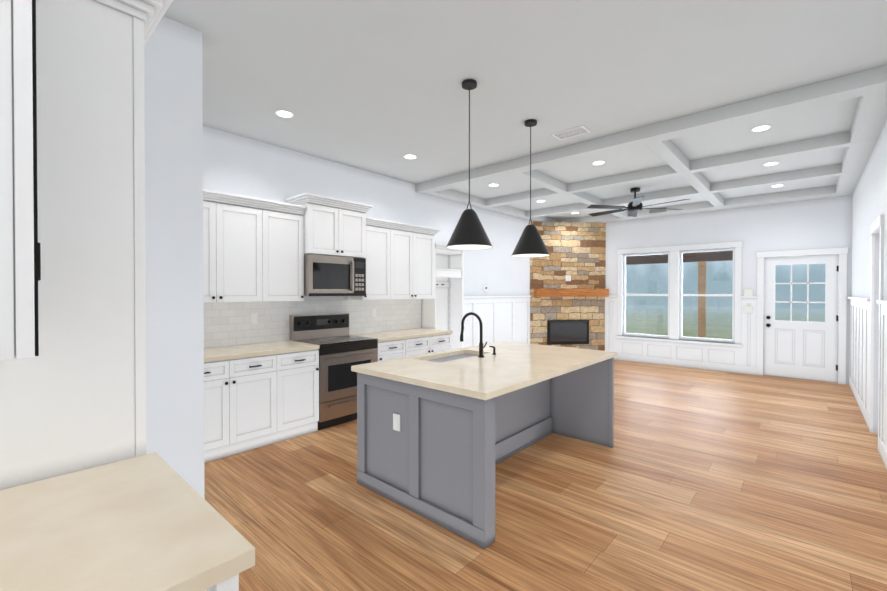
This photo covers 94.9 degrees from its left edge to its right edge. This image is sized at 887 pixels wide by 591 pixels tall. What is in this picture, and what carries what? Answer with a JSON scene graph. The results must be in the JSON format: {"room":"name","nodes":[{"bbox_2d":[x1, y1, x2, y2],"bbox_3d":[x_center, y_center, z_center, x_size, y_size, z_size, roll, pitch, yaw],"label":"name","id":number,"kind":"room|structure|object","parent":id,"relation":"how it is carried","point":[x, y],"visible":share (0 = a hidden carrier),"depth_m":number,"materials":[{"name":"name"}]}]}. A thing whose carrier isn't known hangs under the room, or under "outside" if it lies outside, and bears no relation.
{"room":"kitchen","nodes":[
{"label":"kitchen","id":0,"kind":"room"},
{"bbox_2d":[144,16,204,498],"bbox_3d":[-2.017,-0.106,2.147,0.120,3.120,1.320,0,1,42],"label":"wall","id":1,"kind":"structure","parent":0,"point":[173,98],"depth_m":2.46,"materials":[{"name":"paint"}]},
{"bbox_2d":[0,0,40,360],"bbox_3d":[-1.076,-0.417,0.726,0.809,1.024,0.460,0,1,42],"label":"upper cabinet","id":2,"kind":"object","parent":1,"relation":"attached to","point":[20,262],"visible":1,"depth_m":0.61,"materials":[{"name":"wood"}]},
{"bbox_2d":[203,126,529,347],"bbox_3d":[-1.510,-0.131,5.136,0.150,3.120,12.870,0,1,42],"label":"wall","id":3,"kind":"structure","parent":0,"point":[237,164],"depth_m":5.51,"materials":[{"name":"paint"}]},
{"bbox_2d":[203,197,270,302],"bbox_3d":[-2.257,-0.419,3.926,0.340,0.966,0.992,0,1,42],"label":"upper cabinet","id":4,"kind":"object","parent":3,"relation":"attached to","point":[253,249],"depth_m":3.95,"materials":[{"name":"white wood"}]},
{"bbox_2d":[271,205,303,300],"bbox_3d":[-1.833,-0.423,4.401,0.340,0.966,0.515,0,1,42],"label":"upper cabinet","id":5,"kind":"object","parent":3,"relation":"attached to","point":[287,225],"depth_m":4.34,"materials":[{"name":"white wood"}]},
{"bbox_2d":[204,299,420,347],"bbox_3d":[-1.745,0.288,4.758,0.007,0.457,4.190,0,1,42],"label":"backsplash","id":6,"kind":"structure","parent":3,"relation":"attached to","point":[232,323],"depth_m":4.65,"materials":[{"name":"tile"}]},
{"bbox_2d":[284,192,372,257],"bbox_3d":[-1.346,-0.784,4.836,0.480,0.640,0.900,0,1,42],"label":"upper cabinet","id":7,"kind":"object","parent":3,"relation":"attached to","point":[334,227],"visible":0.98,"depth_m":4.66,"materials":[{"name":"white wood"}]},
{"bbox_2d":[304,254,365,295],"bbox_3d":[-1.352,-0.224,4.846,0.465,0.459,0.772,0,1,42],"label":"over-the-range microwave","id":8,"kind":"object","parent":7,"relation":"attached to","point":[325,275],"visible":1,"depth_m":4.67,"materials":[{"name":"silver metal"}]},
{"bbox_2d":[346,221,393,299],"bbox_3d":[-0.963,-0.431,5.373,0.340,0.966,0.518,0,1,42],"label":"upper cabinet","id":9,"kind":"object","parent":3,"relation":"attached to","point":[379,238],"depth_m":5.27,"materials":[{"name":"white wood"}]},
{"bbox_2d":[394,225,436,298],"bbox_3d":[-0.561,-0.435,5.822,0.340,0.966,0.919,0,1,42],"label":"upper cabinet","id":10,"kind":"object","parent":3,"relation":"attached to","point":[400,260],"depth_m":5.73,"materials":[{"name":"white wood"}]},
{"bbox_2d":[464,296,530,347],"bbox_3d":[1.003,0.708,7.805,0.044,1.398,2.610,0,1,42],"label":"trim","id":11,"kind":"structure","parent":3,"relation":"attached to","point":[505,318],"depth_m":7.88,"materials":[{"name":"paint"}]},
{"bbox_2d":[164,0,886,219],"bbox_3d":[1.579,-1.743,2.358,8.440,0.150,12.870,0,1,42],"label":"ceiling","id":12,"kind":"structure","parent":0,"point":[374,86],"depth_m":3.11,"materials":[{"name":"paint"}]},
{"bbox_2d":[275,110,293,117],"bbox_3d":[-1.470,-1.678,3.765,0.170,0.004,0.170,0,1,42],"label":"recessed light","id":13,"kind":"object","parent":12,"relation":"in","point":[284,113],"visible":1,"depth_m":3.75,"materials":[{"name":"paint"}]},
{"bbox_2d":[403,154,416,158],"bbox_3d":[-0.403,-1.688,4.957,0.170,0.004,0.170,0,1,42],"label":"recessed light","id":14,"kind":"object","parent":12,"relation":"in","point":[409,156],"visible":1,"depth_m":4.94,"materials":[{"name":"paint"}]},
{"bbox_2d":[446,79,492,249],"bbox_3d":[0.204,-1.027,3.212,0.370,1.294,0.370,0,1,42],"label":"pendant light","id":15,"kind":"object","parent":12,"relation":"hanging from","point":[469,232],"visible":1,"depth_m":3.14,"materials":[{"name":"black metal"}]},
{"bbox_2d":[511,119,549,256],"bbox_3d":[0.843,-1.033,3.941,0.370,1.294,0.370,0,1,42],"label":"pendant light","id":16,"kind":"object","parent":12,"relation":"hanging from","point":[530,243],"visible":1,"depth_m":3.87,"materials":[{"name":"black metal"}]},
{"bbox_2d":[551,125,590,139],"bbox_3d":[1.317,-1.679,4.210,0.340,0.009,0.200,0,1,42],"label":"ceiling vent","id":17,"kind":"object","parent":12,"relation":"in","point":[572,132],"visible":1,"depth_m":4.18,"materials":[{"name":"metal"}]},
{"bbox_2d":[592,161,605,164],"bbox_3d":[1.978,-1.690,5.188,0.170,0.004,0.170,0,1,42],"label":"recessed light","id":18,"kind":"object","parent":12,"relation":"in","point":[598,162],"visible":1,"depth_m":5.17,"materials":[{"name":"paint"}]},
{"bbox_2d":[587,187,688,216],"bbox_3d":[3.047,-1.517,6.474,1.561,0.369,1.515,0,1,42],"label":"ceiling fan","id":19,"kind":"object","parent":12,"relation":"hanging from","point":[635,206],"visible":1,"depth_m":6.43,"materials":[{"name":"black metal"}]},
{"bbox_2d":[415,65,886,222],"bbox_3d":[3.012,-1.641,6.322,4.989,0.119,4.749,0,1,42],"label":"ceiling beams","id":20,"kind":"structure","parent":12,"relation":"attached to","point":[859,139],"depth_m":4.95,"materials":[{"name":"paint"}]},
{"bbox_2d":[750,125,771,131],"bbox_3d":[3.196,-1.680,4.098,0.170,0.004,0.170,0,1,42],"label":"recessed light","id":21,"kind":"object","parent":12,"relation":"in","point":[761,128],"visible":1,"depth_m":4.09,"materials":[{"name":"paint"}]},
{"bbox_2d":[763,162,779,165],"bbox_3d":[4.210,-1.690,5.231,0.170,0.004,0.170,0,1,42],"label":"recessed light","id":22,"kind":"object","parent":12,"relation":"in","point":[771,163],"visible":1,"depth_m":5.21,"materials":[{"name":"paint"}]},
{"bbox_2d":[204,360,886,590],"bbox_3d":[1.662,1.481,2.478,8.440,0.060,13.120,0,1,42],"label":"floor","id":23,"kind":"structure","parent":0,"point":[694,479],"depth_m":2.79,"materials":[{"name":"brown wood"}]},
{"bbox_2d":[0,0,172,489],"bbox_3d":[-1.455,0.210,1.321,0.674,2.500,0.835,0,1,42],"label":"pantry panel","id":24,"kind":"object","parent":23,"relation":"on","point":[73,396],"visible":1,"depth_m":1.29,"materials":[{"name":"white wood"}]},
{"bbox_2d":[0,452,254,590],"bbox_3d":[-0.971,1.007,0.864,0.797,0.914,0.790,0,1,42],"label":"countertop","id":25,"kind":"structure","parent":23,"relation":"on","point":[154,521],"depth_m":0.93,"materials":[{"name":"stone"}]},
{"bbox_2d":[204,352,283,462],"bbox_3d":[-2.145,1.003,3.838,0.640,0.874,0.991,0,1,42],"label":"base cabinet","id":26,"kind":"object","parent":23,"relation":"on","point":[257,395],"depth_m":3.72,"materials":[{"name":"wood"}]},
{"bbox_2d":[204,340,319,359],"bbox_3d":[-2.136,0.546,3.837,0.650,0.040,1.772,0,1,42],"label":"countertop","id":27,"kind":"structure","parent":26,"relation":"on","point":[278,346],"depth_m":4.01,"materials":[{"name":"beige stone"}]},
{"bbox_2d":[284,348,319,439],"bbox_3d":[-1.721,0.999,4.313,0.640,0.874,0.515,0,1,42],"label":"base cabinet","id":28,"kind":"object","parent":23,"relation":"on","point":[301,369],"depth_m":4.15,"materials":[{"name":"wood"}]},
{"bbox_2d":[289,313,377,429],"bbox_3d":[-1.264,0.829,4.776,0.700,1.205,0.778,0,1,42],"label":"range","id":29,"kind":"object","parent":23,"relation":"on","point":[342,351],"visible":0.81,"depth_m":4.58,"materials":[{"name":"metal"}]},
{"bbox_2d":[378,336,410,360],"bbox_3d":[-0.855,0.991,5.280,0.640,0.874,0.511,0,1,42],"label":"base cabinet","id":30,"kind":"object","parent":23,"relation":"on","point":[395,344],"depth_m":5.07,"materials":[{"name":"wood"}]},
{"bbox_2d":[411,332,450,355],"bbox_3d":[-0.442,0.987,5.741,0.640,0.874,0.957,0,1,42],"label":"base cabinet","id":31,"kind":"object","parent":23,"relation":"on","point":[420,345],"depth_m":5.55,"materials":[{"name":"wood"}]},
{"bbox_2d":[355,328,446,339],"bbox_3d":[-0.565,0.531,5.592,0.650,0.040,1.368,0,1,42],"label":"countertop","id":32,"kind":"structure","parent":31,"relation":"on","point":[399,335],"depth_m":5.48,"materials":[{"name":"beige stone"}]},
{"bbox_2d":[422,243,463,349],"bbox_3d":[0.009,0.318,6.464,0.340,2.200,0.750,0,1,42],"label":"shelf unit","id":33,"kind":"object","parent":23,"relation":"on","point":[443,309],"visible":0.56,"depth_m":6.63,"materials":[{"name":"white wood"}]},
{"bbox_2d":[357,357,613,548],"bbox_3d":[0.467,1.010,3.508,1.239,0.864,2.065,0,1,42],"label":"kitchen island","id":34,"kind":"object","parent":23,"relation":"on","point":[441,435],"depth_m":2.83,"materials":[{"name":"wood"}]},
{"bbox_2d":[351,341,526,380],"bbox_3d":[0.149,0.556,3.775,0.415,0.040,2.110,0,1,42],"label":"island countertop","id":35,"kind":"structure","parent":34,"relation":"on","point":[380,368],"depth_m":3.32,"materials":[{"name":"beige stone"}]},
{"bbox_2d":[423,353,478,360],"bbox_3d":[0.094,0.658,3.646,0.345,0.187,0.740,0,1,42],"label":"sink","id":36,"kind":"object","parent":35,"relation":"in","point":[450,356],"depth_m":3.78,"materials":[{"name":"grey metal"}]},
{"bbox_2d":[387,345,616,400],"bbox_3d":[0.622,0.559,3.351,0.855,0.040,2.110,0,1,42],"label":"island countertop","id":37,"kind":"structure","parent":34,"relation":"on","point":[489,376],"depth_m":2.98,"materials":[{"name":"beige stone"}]},
{"bbox_2d":[460,312,486,357],"bbox_3d":[0.268,0.342,3.631,0.261,0.387,0.106,0,1,42],"label":"faucet","id":38,"kind":"object","parent":37,"relation":"on","point":[481,355],"visible":1,"depth_m":3.54,"materials":[{"name":"black metal"}]},
{"bbox_2d":[530,221,608,350],"bbox_3d":[2.753,-0.101,8.831,1.268,2.997,1.370,0,1,42],"label":"fireplace","id":39,"kind":"object","parent":23,"relation":"on","point":[569,292],"visible":0.98,"depth_m":8.89,"materials":[{"name":"stone"}]},
{"bbox_2d":[649,207,665,212],"bbox_3d":[4.175,-1.657,7.928,0.300,0.075,0.006,0,1,42],"label":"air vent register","id":40,"kind":"object","parent":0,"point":[656,210],"visible":0.86,"depth_m":7.94,"materials":[{"name":"white metal"}]},
{"bbox_2d":[606,195,851,384],"bbox_3d":[4.702,-0.156,8.111,5.140,3.120,0.150,0,1,42],"label":"wall","id":41,"kind":"structure","parent":0,"point":[824,223],"depth_m":7.28,"materials":[{"name":"paint"}]},
{"bbox_2d":[623,252,669,337],"bbox_3d":[4.244,-0.012,8.522,0.916,1.751,0.060,0,1,42],"label":"window","id":42,"kind":"structure","parent":41,"relation":"in","point":[634,295],"depth_m":8.54,"materials":[{"name":"glass"}]},
{"bbox_2d":[616,241,741,346],"bbox_3d":[4.626,-0.034,8.146,2.210,1.905,0.200,0,1,42],"label":"window","id":43,"kind":"structure","parent":41,"relation":"in","point":[703,295],"depth_m":7.98,"materials":[{"name":"paint"}]},
{"bbox_2d":[605,295,756,374],"bbox_3d":[4.559,0.705,8.116,2.680,1.398,0.044,0,1,42],"label":"trim","id":44,"kind":"structure","parent":41,"relation":"attached to","point":[737,359],"depth_m":7.90,"materials":[{"name":"paint"}]},
{"bbox_2d":[744,306,751,312],"bbox_3d":[5.467,0.251,7.304,0.120,0.120,0.007,0,1,42],"label":"switch plate","id":45,"kind":"object","parent":41,"relation":"attached to","point":[747,309],"depth_m":7.30,"materials":[{"name":"plastic"}]},
{"bbox_2d":[744,289,752,295],"bbox_3d":[5.467,-0.049,7.302,0.120,0.120,0.007,0,1,42],"label":"switch plate","id":46,"kind":"object","parent":41,"relation":"attached to","point":[748,292],"depth_m":7.30,"materials":[{"name":"plastic"}]},
{"bbox_2d":[764,254,838,381],"bbox_3d":[6.012,0.369,6.876,0.942,2.067,0.100,0,1,42],"label":"entry door","id":47,"kind":"structure","parent":41,"relation":"in","point":[807,349],"depth_m":6.86,"materials":[{"name":"paint"}]},
{"bbox_2d":[756,247,847,384],"bbox_3d":[5.985,0.325,6.849,1.154,2.180,0.026,0,1,42],"label":"door frame","id":48,"kind":"structure","parent":41,"relation":"attached to","point":[841,252],"depth_m":6.61,"materials":[{"name":"paint"}]},
{"bbox_2d":[851,120,886,433],"bbox_3d":[3.937,-0.118,3.515,0.150,3.120,7.720,0,1,42],"label":"wall","id":49,"kind":"structure","parent":0,"point":[869,201],"depth_m":4.40,"materials":[{"name":"paint"}]},
{"bbox_2d":[848,214,886,468],"bbox_3d":[3.858,0.352,3.576,0.044,2.180,7.700,0,1,42],"label":"trim","id":50,"kind":"structure","parent":49,"relation":"attached to","point":[861,345],"depth_m":4.26,"materials":[{"name":"paint"}]},
{"label":"outside","id":51,"kind":"structure","parent":0,"visible":0},
{"bbox_2d":[626,305,824,339],"bbox_3d":[21.468,1.568,27.429,85.000,0.050,50.480,0,1,42],"label":"ground","id":52,"kind":"structure","parent":51,"point":[660,316],"depth_m":27.33,"materials":[{"name":"green plant"}]},
{"bbox_3d":[5.486,1.552,9.571,11.000,0.280,3.050,0,1,42],"label":"porch","id":53,"kind":"object","parent":52,"relation":"on","visible":0},
{"bbox_2d":[698,261,705,337],"bbox_3d":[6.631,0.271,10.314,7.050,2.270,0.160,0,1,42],"label":"porch post","id":54,"kind":"object","parent":53,"relation":"on","point":[701,304],"depth_m":10.30,"materials":[{"name":"brown wood"}]},
{"bbox_2d":[626,250,838,264],"bbox_3d":[5.556,-1.084,9.627,11.000,0.450,3.240,0,1,42],"label":"porch roof","id":55,"kind":"structure","parent":54,"relation":"on","point":[723,257],"depth_m":10.50,"materials":[{"name":"brown wood"}]},
{"bbox_2d":[659,251,720,256],"bbox_3d":[5.565,-1.010,9.238,1.176,0.289,1.223,0,1,42],"label":"fan","id":56,"kind":"object","parent":55,"relation":"hanging from","point":[692,254],"depth_m":9.14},
{"bbox_2d":[626,256,838,308],"bbox_3d":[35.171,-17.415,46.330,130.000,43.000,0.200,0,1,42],"label":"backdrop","id":57,"kind":"structure","parent":51,"point":[712,281],"depth_m":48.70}
]}

